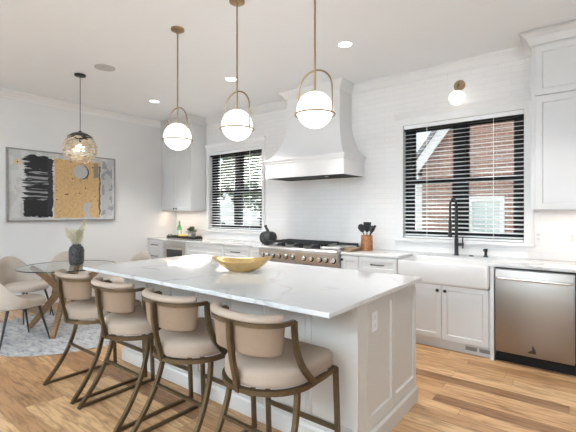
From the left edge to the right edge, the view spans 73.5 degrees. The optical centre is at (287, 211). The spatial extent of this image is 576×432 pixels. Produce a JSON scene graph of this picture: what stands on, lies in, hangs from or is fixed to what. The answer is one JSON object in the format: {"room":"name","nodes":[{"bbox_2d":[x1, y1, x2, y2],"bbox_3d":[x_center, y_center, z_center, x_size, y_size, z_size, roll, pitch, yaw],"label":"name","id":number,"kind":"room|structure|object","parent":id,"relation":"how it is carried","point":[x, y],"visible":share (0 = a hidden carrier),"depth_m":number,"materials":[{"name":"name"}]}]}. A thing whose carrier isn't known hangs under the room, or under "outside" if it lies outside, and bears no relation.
{"room":"kitchen","nodes":[
{"label":"kitchen","id":0,"kind":"room"},
{"bbox_2d":[0,97,176,294],"bbox_3d":[-4.814,-0.156,4.511,0.180,3.110,8.560,0,0,38],"label":"wall","id":1,"kind":"structure","parent":0,"point":[136,149],"depth_m":6.46,"materials":[{"name":"paint"}]},
{"bbox_2d":[0,288,94,311],"bbox_3d":[-4.933,1.324,4.199,0.016,0.150,7.560,0,0,38],"label":"baseboard","id":2,"kind":"structure","parent":1,"relation":"attached to","point":[93,293],"depth_m":5.96,"materials":[{"name":"paint"}]},
{"bbox_2d":[6,147,114,221],"bbox_3d":[-3.478,-0.385,6.041,0.045,1.053,1.576,0,0,38],"label":"painting","id":3,"kind":"object","parent":1,"relation":"attached to","point":[40,185],"visible":0.91,"depth_m":5.92,"materials":[{"name":"multicoloured paint"}]},
{"bbox_2d":[0,88,160,127],"bbox_3d":[-4.819,-1.659,4.287,0.088,0.105,7.840,0,0,38],"label":"trim","id":4,"kind":"structure","parent":1,"relation":"attached to","point":[6,93],"depth_m":6.11,"materials":[{"name":"paint"}]},
{"bbox_2d":[188,232,195,236],"bbox_3d":[-1.738,0.422,6.970,0.144,0.100,0.144,0,0,38],"label":"pot","id":5,"kind":"object","parent":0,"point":[190,234],"depth_m":6.92,"materials":[{"name":"white ceramic"}]},
{"bbox_2d":[0,0,575,120],"bbox_3d":[-1.201,-1.771,1.696,9.340,0.120,8.560,0,0,38],"label":"ceiling","id":6,"kind":"structure","parent":0,"point":[43,43],"depth_m":3.94,"materials":[{"name":"paint"}]},
{"bbox_2d":[61,73,97,163],"bbox_3d":[-2.592,-1.157,4.808,0.404,1.105,0.400,0,0,38],"label":"dining pendant","id":7,"kind":"object","parent":6,"relation":"hanging from","point":[78,148],"visible":1,"depth_m":4.73,"materials":[{"name":"black metal"}]},
{"bbox_2d":[94,64,114,70],"bbox_3d":[-2.170,-1.707,4.569,0.230,0.006,0.230,0,0,38],"label":"ceiling speaker","id":8,"kind":"object","parent":6,"relation":"attached to","point":[104,67],"visible":1,"depth_m":4.55},
{"bbox_2d":[149,99,159,102],"bbox_3d":[-2.064,-1.707,5.956,0.170,0.006,0.170,0,0,38],"label":"recessed light","id":9,"kind":"object","parent":6,"relation":"in","point":[152,100],"visible":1,"depth_m":5.96,"materials":[{"name":"paint"}]},
{"bbox_2d":[162,26,192,150],"bbox_3d":[-1.032,-1.143,3.606,0.288,1.135,0.286,0,0,38],"label":"pendant light","id":10,"kind":"object","parent":6,"relation":"hanging from","point":[177,136],"visible":1,"depth_m":3.53,"materials":[{"name":"white glass"}]},
{"bbox_2d":[224,77,235,81],"bbox_3d":[-0.733,-1.707,4.966,0.170,0.006,0.170,0,0,38],"label":"recessed light","id":11,"kind":"object","parent":6,"relation":"in","point":[231,79],"visible":0.89,"depth_m":4.97,"materials":[{"name":"paint"}]},
{"bbox_2d":[219,0,254,140],"bbox_3d":[-0.413,-1.143,3.123,0.288,1.135,0.286,0,0,38],"label":"pendant light","id":12,"kind":"object","parent":6,"relation":"hanging from","point":[236,124],"visible":1,"depth_m":3.05,"materials":[{"name":"white glass"}]},
{"bbox_2d":[294,0,335,128],"bbox_3d":[0.185,-1.143,2.657,0.288,1.135,0.286,0,0,38],"label":"pendant light","id":13,"kind":"object","parent":6,"relation":"hanging from","point":[314,108],"visible":1,"depth_m":2.58,"materials":[{"name":"white glass"}]},
{"bbox_2d":[337,40,353,47],"bbox_3d":[0.582,-1.707,3.931,0.170,0.006,0.170,0,0,38],"label":"recessed light","id":14,"kind":"object","parent":6,"relation":"in","point":[346,43],"visible":1,"depth_m":3.93,"materials":[{"name":"paint"}]},
{"bbox_2d":[0,296,575,431],"bbox_3d":[-1.201,1.449,1.696,9.340,0.100,8.560,0,0,38],"label":"floor","id":15,"kind":"structure","parent":0,"point":[458,391],"depth_m":2.89,"materials":[{"name":"brown wood"}]},
{"bbox_2d":[0,311,122,356],"bbox_3d":[-2.614,1.394,4.699,1.960,0.008,1.960,0,0,38],"label":"round rug","id":16,"kind":"object","parent":15,"relation":"on","point":[17,342],"visible":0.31,"depth_m":4.26,"materials":[{"name":"grey fabric"}]},
{"bbox_2d":[0,282,49,349],"bbox_3d":[-2.921,0.990,4.109,0.588,0.802,0.578,0,0,30],"label":"dining chair","id":17,"kind":"object","parent":16,"relation":"on","point":[9,301],"visible":1,"depth_m":3.92,"materials":[{"name":"beige fabric"}]},
{"bbox_2d":[0,256,53,324],"bbox_3d":[-3.442,0.990,5.025,0.578,0.802,0.588,0,0,16],"label":"dining chair","id":18,"kind":"object","parent":16,"relation":"on","point":[14,281],"visible":0.77,"depth_m":5.05,"materials":[{"name":"beige fabric"}]},
{"bbox_2d":[14,260,115,338],"bbox_3d":[-2.651,1.019,4.652,1.060,0.748,1.060,0,0,38],"label":"dining table","id":19,"kind":"object","parent":16,"relation":"on","point":[36,268],"visible":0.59,"depth_m":4.62,"materials":[{"name":"clear glass"}]},
{"bbox_2d":[69,244,83,265],"bbox_3d":[-2.574,0.519,4.693,0.168,0.250,0.168,0,0,38],"label":"flower vase","id":20,"kind":"object","parent":19,"relation":"on","point":[76,251],"visible":1,"depth_m":4.63,"materials":[{"name":"black ceramic"}]},
{"bbox_2d":[64,220,85,243],"bbox_3d":[-2.595,0.311,4.693,0.294,0.428,0.190,0,0,19],"label":"bunch","id":21,"kind":"object","parent":20,"relation":"in","point":[75,237],"visible":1,"depth_m":4.67,"materials":[{"name":"beige plant"}]},
{"bbox_2d":[45,251,89,314],"bbox_3d":[-3.169,0.990,5.539,0.588,0.802,0.578,0,0,-32],"label":"dining chair","id":22,"kind":"object","parent":16,"relation":"on","point":[62,256],"visible":0.25,"depth_m":5.71,"materials":[{"name":"beige fabric"}]},
{"bbox_2d":[108,251,150,282],"bbox_3d":[-2.263,0.990,5.508,0.588,0.802,0.578,0,0,26],"label":"dining chair","id":23,"kind":"object","parent":16,"relation":"on","point":[143,255],"visible":0.16,"depth_m":5.71,"materials":[{"name":"beige fabric"}]},
{"bbox_2d":[43,269,147,404],"bbox_3d":[-1.585,0.938,3.188,0.540,0.933,0.612,0,0,38],"label":"counter stool","id":24,"kind":"object","parent":15,"relation":"on","point":[70,285],"visible":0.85,"depth_m":2.98,"materials":[{"name":"beige fabric"}]},
{"bbox_2d":[66,296,141,319],"bbox_3d":[-1.566,0.785,3.213,0.499,0.098,0.507,0,0,38],"label":"seat cushion","id":25,"kind":"object","parent":24,"relation":"on","point":[86,309],"depth_m":3.00,"materials":[{"name":"fabric"}]},
{"bbox_2d":[77,276,192,431],"bbox_3d":[-1.104,0.938,2.813,0.540,0.933,0.612,0,0,38],"label":"counter stool","id":26,"kind":"object","parent":15,"relation":"on","point":[125,318],"visible":0.84,"depth_m":2.61,"materials":[{"name":"beige fabric"}]},
{"bbox_2d":[104,305,152,334],"bbox_3d":[-1.085,0.785,2.838,0.499,0.098,0.507,0,0,38],"label":"seat cushion","id":27,"kind":"object","parent":26,"relation":"on","point":[135,323],"depth_m":2.62,"materials":[{"name":"fabric"}]},
{"bbox_2d":[148,240,164,258],"bbox_3d":[-2.236,0.957,7.263,0.495,0.884,0.678,0,0,38],"label":"base cabinet","id":28,"kind":"object","parent":15,"relation":"on","point":[155,250],"visible":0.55,"depth_m":7.01,"materials":[{"name":"paint"}]},
{"bbox_2d":[147,237,277,247],"bbox_3d":[-1.288,0.500,6.548,2.869,0.030,0.651,0,0,38],"label":"countertop","id":29,"kind":"structure","parent":28,"relation":"on","point":[226,242],"depth_m":6.30,"materials":[{"name":"stone"}]},
{"bbox_2d":[166,234,201,238],"bbox_3d":[-1.919,0.454,7.112,0.882,0.060,0.174,0,0,38],"label":"serving tray","id":30,"kind":"object","parent":29,"relation":"on","point":[168,235],"visible":1,"depth_m":7.01,"materials":[{"name":"black wood"}]},
{"bbox_2d":[177,221,181,235],"bbox_3d":[-2.026,0.320,7.194,0.088,0.306,0.088,0,0,38],"label":"glass bottle","id":31,"kind":"object","parent":30,"relation":"on","point":[179,228],"visible":0.8,"depth_m":7.16,"materials":[{"name":"green glass"}]},
{"bbox_2d":[186,226,197,236],"bbox_3d":[-1.746,0.362,6.976,0.229,0.222,0.228,0,0,38],"label":"potted succulent","id":32,"kind":"object","parent":30,"relation":"on","point":[193,233],"visible":0.91,"depth_m":6.93,"materials":[{"name":"green plant"}]},
{"bbox_2d":[259,225,276,243],"bbox_3d":[-0.296,0.339,5.758,0.261,0.291,0.264,0,0,38],"label":"pumpkin","id":33,"kind":"object","parent":29,"relation":"on","point":[267,235],"visible":0.93,"depth_m":5.67,"materials":[{"name":"black ceramic"}]},
{"bbox_2d":[162,241,185,257],"bbox_3d":[-1.790,0.958,6.916,0.621,0.882,0.678,0,0,38],"label":"beverage fridge","id":34,"kind":"object","parent":15,"relation":"on","point":[171,249],"visible":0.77,"depth_m":6.68,"materials":[{"name":"silver metal"}]},
{"bbox_2d":[130,287,256,431],"bbox_3d":[-0.595,0.938,2.417,0.540,0.933,0.612,0,0,38],"label":"counter stool","id":35,"kind":"object","parent":15,"relation":"on","point":[182,334],"visible":0.96,"depth_m":2.21,"materials":[{"name":"beige fabric"}]},
{"bbox_2d":[155,317,226,357],"bbox_3d":[-0.576,0.785,2.442,0.499,0.098,0.507,0,0,38],"label":"seat cushion","id":36,"kind":"object","parent":35,"relation":"on","point":[196,343],"depth_m":2.23,"materials":[{"name":"fabric"}]},
{"bbox_2d":[186,243,223,255],"bbox_3d":[-1.164,0.957,6.450,0.925,0.884,0.642,0,0,38],"label":"base cabinet","id":37,"kind":"object","parent":15,"relation":"on","point":[191,248],"visible":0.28,"depth_m":6.19,"materials":[{"name":"paint"}]},
{"bbox_2d":[223,246,249,257],"bbox_3d":[-0.592,0.957,5.982,0.548,0.884,0.678,0,0,38],"label":"base cabinet","id":38,"kind":"object","parent":15,"relation":"on","point":[228,251],"visible":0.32,"depth_m":5.75,"materials":[{"name":"paint"}]},
{"bbox_2d":[83,254,421,431],"bbox_3d":[-0.410,0.942,3.144,2.556,0.914,1.306,0,0,38],"label":"kitchen island","id":39,"kind":"object","parent":15,"relation":"on","point":[366,319],"visible":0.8,"depth_m":2.49,"materials":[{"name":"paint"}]},
{"bbox_2d":[83,254,421,318],"bbox_3d":[-0.410,0.499,3.144,2.556,0.028,1.306,0,0,38],"label":"island countertop","id":40,"kind":"structure","parent":39,"relation":"on","point":[324,292],"depth_m":2.68,"materials":[{"name":"stone"}]},
{"bbox_2d":[212,256,271,271],"bbox_3d":[-0.378,0.425,3.159,0.500,0.119,0.250,0,0,-2],"label":"decorative bowl","id":41,"kind":"object","parent":40,"relation":"on","point":[231,264],"visible":1,"depth_m":3.10,"materials":[{"name":"gold metal"}]},
{"bbox_2d":[372,311,376,331],"bbox_3d":[0.523,0.662,2.332,0.005,0.117,0.072,0,0,38],"label":"outlet plate","id":42,"kind":"object","parent":39,"relation":"attached to","point":[374,313],"depth_m":2.33,"materials":[{"name":"plastic"}]},
{"bbox_2d":[249,248,259,257],"bbox_3d":[-0.263,0.957,5.748,0.256,0.884,0.642,0,0,38],"label":"base cabinet","id":43,"kind":"object","parent":15,"relation":"on","point":[253,252],"visible":0.15,"depth_m":5.53,"materials":[{"name":"paint"}]},
{"bbox_2d":[210,301,340,431],"bbox_3d":[-0.102,0.938,2.033,0.540,0.933,0.612,0,0,38],"label":"counter stool","id":44,"kind":"object","parent":15,"relation":"on","point":[259,355],"visible":1,"depth_m":1.84,"materials":[{"name":"beige fabric"}]},
{"bbox_2d":[224,337,332,388],"bbox_3d":[-0.083,0.785,2.058,0.499,0.098,0.507,0,0,38],"label":"seat cushion","id":45,"kind":"object","parent":44,"relation":"on","point":[283,371],"depth_m":1.88,"materials":[{"name":"fabric"}]},
{"bbox_2d":[258,239,360,268],"bbox_3d":[0.297,0.902,5.231,1.238,0.994,0.761,0,0,38],"label":"gas range","id":46,"kind":"object","parent":15,"relation":"on","point":[294,251],"visible":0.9,"depth_m":4.98,"materials":[{"name":"silver metal"}]},
{"bbox_2d":[269,244,344,251],"bbox_3d":[0.336,0.477,5.281,1.214,0.012,0.620,0,0,38],"label":"cooktop","id":47,"kind":"object","parent":46,"relation":"in","point":[337,247],"depth_m":5.06,"materials":[{"name":"silver metal"}]},
{"bbox_2d":[340,255,358,269],"bbox_3d":[0.917,0.957,4.809,0.235,0.884,0.673,0,0,38],"label":"base cabinet","id":48,"kind":"object","parent":15,"relation":"on","point":[350,262],"visible":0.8,"depth_m":4.57,"materials":[{"name":"paint"}]},
{"bbox_2d":[359,255,413,273],"bbox_3d":[1.194,0.957,4.590,0.468,0.884,0.678,0,0,38],"label":"base cabinet","id":49,"kind":"object","parent":15,"relation":"on","point":[371,264],"visible":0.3,"depth_m":4.35,"materials":[{"name":"paint"}]},
{"bbox_2d":[397,256,495,359],"bbox_3d":[1.754,0.957,4.157,0.943,0.884,0.673,0,0,38],"label":"base cabinet","id":50,"kind":"object","parent":15,"relation":"on","point":[459,319],"visible":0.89,"depth_m":3.83,"materials":[{"name":"paint"}]},
{"bbox_2d":[465,346,476,351],"bbox_3d":[1.800,1.345,3.786,0.105,0.038,0.004,0,0,38],"label":"grille","id":51,"kind":"object","parent":50,"relation":"attached to","point":[467,348],"depth_m":3.79,"materials":[{"name":"grey metal"}]},
{"bbox_2d":[479,349,489,354],"bbox_3d":[1.898,1.345,3.709,0.105,0.038,0.004,0,0,38],"label":"grille","id":52,"kind":"object","parent":50,"relation":"attached to","point":[481,351],"depth_m":3.71,"materials":[{"name":"grey metal"}]},
{"bbox_2d":[495,267,575,375],"bbox_3d":[2.349,0.961,3.644,0.610,0.876,0.712,0,0,38],"label":"dishwasher","id":53,"kind":"object","parent":15,"relation":"on","point":[535,310],"visible":1,"depth_m":3.40,"materials":[{"name":"silver metal"}]},
{"bbox_3d":[2.866,0.957,3.291,0.625,0.884,0.673,0,0,38],"label":"base cabinet","id":54,"kind":"object","parent":15,"relation":"on","visible":0},
{"bbox_2d":[341,249,575,272],"bbox_3d":[1.976,0.500,4.004,2.904,0.030,0.651,0,0,38],"label":"countertop","id":55,"kind":"structure","parent":54,"relation":"on","point":[508,262],"depth_m":3.92,"materials":[{"name":"stone"}]},
{"bbox_2d":[345,247,360,251],"bbox_3d":[0.844,0.467,4.831,0.083,0.036,0.400,0,0,38],"label":"cutting board","id":56,"kind":"object","parent":55,"relation":"on","point":[353,248],"visible":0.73,"depth_m":4.72,"materials":[{"name":"brown wood"}]},
{"bbox_2d":[361,235,372,250],"bbox_3d":[0.994,0.389,4.854,0.144,0.192,0.144,0,0,38],"label":"utensil crock","id":57,"kind":"object","parent":55,"relation":"on","point":[366,240],"visible":0.95,"depth_m":4.79,"materials":[{"name":"orange metal"}]},
{"bbox_2d":[358,224,363,234],"bbox_3d":[0.950,0.309,4.833,0.152,0.319,0.019,0,0,5],"label":"slotted spoon","id":58,"kind":"object","parent":57,"relation":"in","point":[360,226],"visible":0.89,"depth_m":4.83,"materials":[{"name":"black plastic"}]},
{"bbox_2d":[363,222,370,234],"bbox_3d":[1.002,0.297,4.870,0.099,0.339,0.012,0,0,1],"label":"spatula","id":59,"kind":"object","parent":57,"relation":"in","point":[367,225],"visible":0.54,"depth_m":4.87,"materials":[{"name":"black plastic"}]},
{"bbox_2d":[369,226,374,234],"bbox_3d":[1.029,0.320,4.846,0.131,0.298,0.019,0,0,7],"label":"ladle","id":60,"kind":"object","parent":57,"relation":"in","point":[371,228],"visible":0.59,"depth_m":4.84,"materials":[{"name":"black plastic"}]},
{"bbox_2d":[398,256,489,289],"bbox_3d":[1.683,0.629,4.089,0.895,0.226,0.510,0,0,38],"label":"sink","id":61,"kind":"object","parent":55,"relation":"in","point":[463,273],"visible":0.79,"depth_m":3.89,"materials":[{"name":"white ceramic"}]},
{"bbox_2d":[448,198,463,254],"bbox_3d":[1.851,0.164,4.248,0.104,0.642,0.279,0,0,38],"label":"kitchen faucet","id":62,"kind":"object","parent":55,"relation":"on","point":[456,244],"visible":1,"depth_m":4.33,"materials":[{"name":"black metal"}]},
{"bbox_2d":[483,249,487,256],"bbox_3d":[2.117,0.441,4.141,0.048,0.088,0.113,0,0,38],"label":"soap dispenser","id":63,"kind":"object","parent":55,"relation":"on","point":[484,250],"visible":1,"depth_m":4.15,"materials":[{"name":"black metal"}]},
{"bbox_2d":[177,57,575,260],"bbox_3d":[1.445,-0.156,4.946,9.160,3.110,0.180,0,0,38],"label":"wall","id":64,"kind":"structure","parent":0,"point":[322,209],"depth_m":5.06,"materials":[{"name":"white tile"}]},
{"bbox_2d":[160,114,206,210],"bbox_3d":[-1.963,-0.860,7.204,0.996,1.694,0.436,0,0,38],"label":"upper cabinet","id":65,"kind":"object","parent":64,"relation":"attached to","point":[183,171],"visible":0.92,"depth_m":7.04,"materials":[{"name":"paint"}]},
{"bbox_2d":[205,230,261,233],"bbox_3d":[-0.944,0.350,6.671,1.470,0.028,0.034,0,0,38],"label":"trim","id":66,"kind":"structure","parent":64,"relation":"attached to","point":[205,230],"depth_m":6.65,"materials":[{"name":"paint"}]},
{"bbox_2d":[204,135,265,148],"bbox_3d":[-0.949,-1.195,6.665,1.470,0.066,0.050,0,0,38],"label":"trim","id":67,"kind":"structure","parent":64,"relation":"attached to","point":[258,138],"depth_m":6.63,"materials":[{"name":"paint"}]},
{"bbox_2d":[206,140,264,231],"bbox_3d":[-0.939,-0.412,6.678,1.430,1.497,0.018,0,0,38],"label":"trim","id":68,"kind":"structure","parent":64,"relation":"attached to","point":[262,142],"depth_m":6.60,"materials":[{"name":"paint"}]},
{"bbox_2d":[212,151,261,229],"bbox_3d":[-0.859,-0.376,6.780,1.310,1.400,0.090,0,0,38],"label":"window","id":69,"kind":"structure","parent":64,"relation":"in","point":[239,170],"depth_m":6.78,"materials":[{"name":"black paint"}]},
{"bbox_2d":[210,146,261,230],"bbox_3d":[-0.912,-0.378,6.712,1.298,1.395,0.058,0,0,38],"label":"window blind","id":70,"kind":"object","parent":69,"relation":"attached to","point":[253,149],"visible":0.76,"depth_m":6.68,"materials":[{"name":"black paint"}]},
{"bbox_2d":[206,100,286,124],"bbox_3d":[-0.692,-1.659,6.442,2.130,0.105,0.088,0,0,38],"label":"trim","id":71,"kind":"structure","parent":64,"relation":"attached to","point":[282,104],"depth_m":6.25,"materials":[{"name":"paint"}]},
{"bbox_2d":[263,78,365,180],"bbox_3d":[0.343,-1.085,5.317,1.321,1.247,0.586,0,0,38],"label":"range hood","id":72,"kind":"object","parent":64,"relation":"attached to","point":[330,151],"visible":0.94,"depth_m":5.13,"materials":[{"name":"paint"}]},
{"bbox_2d":[352,46,530,93],"bbox_3d":[1.682,-1.659,4.592,2.110,0.105,0.088,0,0,38],"label":"trim","id":73,"kind":"structure","parent":64,"relation":"attached to","point":[520,52],"depth_m":4.47,"materials":[{"name":"paint"}]},
{"bbox_2d":[449,80,464,104],"bbox_3d":[1.908,-1.355,4.344,0.170,0.306,0.198,0,0,38],"label":"wall sconce","id":74,"kind":"object","parent":64,"relation":"attached to","point":[457,97],"visible":1,"depth_m":4.30,"materials":[{"name":"white glass"}]},
{"bbox_2d":[394,92,530,119],"bbox_3d":[1.934,-1.195,4.419,1.490,0.066,0.050,0,0,38],"label":"trim","id":75,"kind":"structure","parent":64,"relation":"attached to","point":[524,96],"depth_m":4.34,"materials":[{"name":"paint"}]},
{"bbox_2d":[394,238,534,246],"bbox_3d":[1.944,0.350,4.421,1.502,0.028,0.034,0,0,38],"label":"trim","id":76,"kind":"structure","parent":64,"relation":"attached to","point":[395,239],"depth_m":4.31,"materials":[{"name":"paint"}]},
{"bbox_2d":[406,117,523,239],"bbox_3d":[2.032,-0.376,4.527,1.300,1.400,0.090,0,0,38],"label":"window","id":77,"kind":"structure","parent":64,"relation":"in","point":[466,129],"depth_m":4.48,"materials":[{"name":"black paint"}]},
{"bbox_2d":[404,109,523,241],"bbox_3d":[1.979,-0.378,4.460,1.288,1.395,0.058,0,0,38],"label":"window blind","id":78,"kind":"object","parent":77,"relation":"attached to","point":[517,113],"visible":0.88,"depth_m":4.41,"materials":[{"name":"black paint"}]},
{"bbox_2d":[396,99,533,243],"bbox_3d":[1.952,-0.412,4.425,1.470,1.497,0.018,0,0,38],"label":"trim","id":79,"kind":"structure","parent":64,"relation":"attached to","point":[526,104],"depth_m":4.27,"materials":[{"name":"paint"}]},
{"bbox_2d":[534,231,542,242],"bbox_3d":[2.566,0.257,3.953,0.072,0.116,0.010,0,0,38],"label":"wall outlet","id":80,"kind":"object","parent":64,"relation":"attached to","point":[538,235],"visible":1,"depth_m":3.95,"materials":[{"name":"plastic"}]},
{"bbox_2d":[518,19,575,210],"bbox_3d":[2.738,-0.860,3.541,1.033,1.694,0.436,0,0,38],"label":"upper cabinet","id":81,"kind":"object","parent":64,"relation":"attached to","point":[552,48],"visible":0.96,"depth_m":3.59,"materials":[{"name":"paint"}]},
{"bbox_2d":[568,232,575,243],"bbox_3d":[2.806,0.257,3.764,0.118,0.116,0.010,0,0,38],"label":"light switch","id":82,"kind":"object","parent":64,"relation":"attached to","point":[571,235],"visible":1,"depth_m":3.78,"materials":[{"name":"plastic"}]},
{"label":"outside","id":83,"kind":"structure","parent":0,"visible":0},
{"bbox_3d":[15.997,1.999,28.667,70.000,0.200,55.110,0,0,38],"label":"ground","id":84,"kind":"structure","parent":83,"visible":0},
{"bbox_2d":[219,156,232,223],"bbox_3d":[-2.358,-0.575,12.863,1.961,4.951,1.346,0,0,38],"label":"tree","id":85,"kind":"object","parent":84,"relation":"on","point":[224,174],"visible":0.03,"depth_m":12.76,"materials":[{"name":"green plant"}]},
{"bbox_2d":[220,201,259,224],"bbox_3d":[-1.441,0.749,13.762,6.010,2.300,0.140,0,0,38],"label":"fence","id":86,"kind":"object","parent":84,"relation":"on","point":[226,205],"visible":0.05,"depth_m":14.10,"materials":[{"name":"white paint"}]},
{"bbox_2d":[220,153,261,224],"bbox_3d":[-0.709,-0.188,10.702,3.156,4.179,1.404,0,0,38],"label":"tree","id":87,"kind":"object","parent":84,"relation":"on","point":[252,165],"visible":0.2,"depth_m":10.70,"materials":[{"name":"green plant"}]},
{"bbox_2d":[416,121,513,232],"bbox_3d":[8.222,-2.483,10.569,8.420,8.765,5.620,0,0,38],"label":"house","id":88,"kind":"structure","parent":84,"relation":"on","point":[475,129],"depth_m":10.07,"materials":[{"name":"red brick"}]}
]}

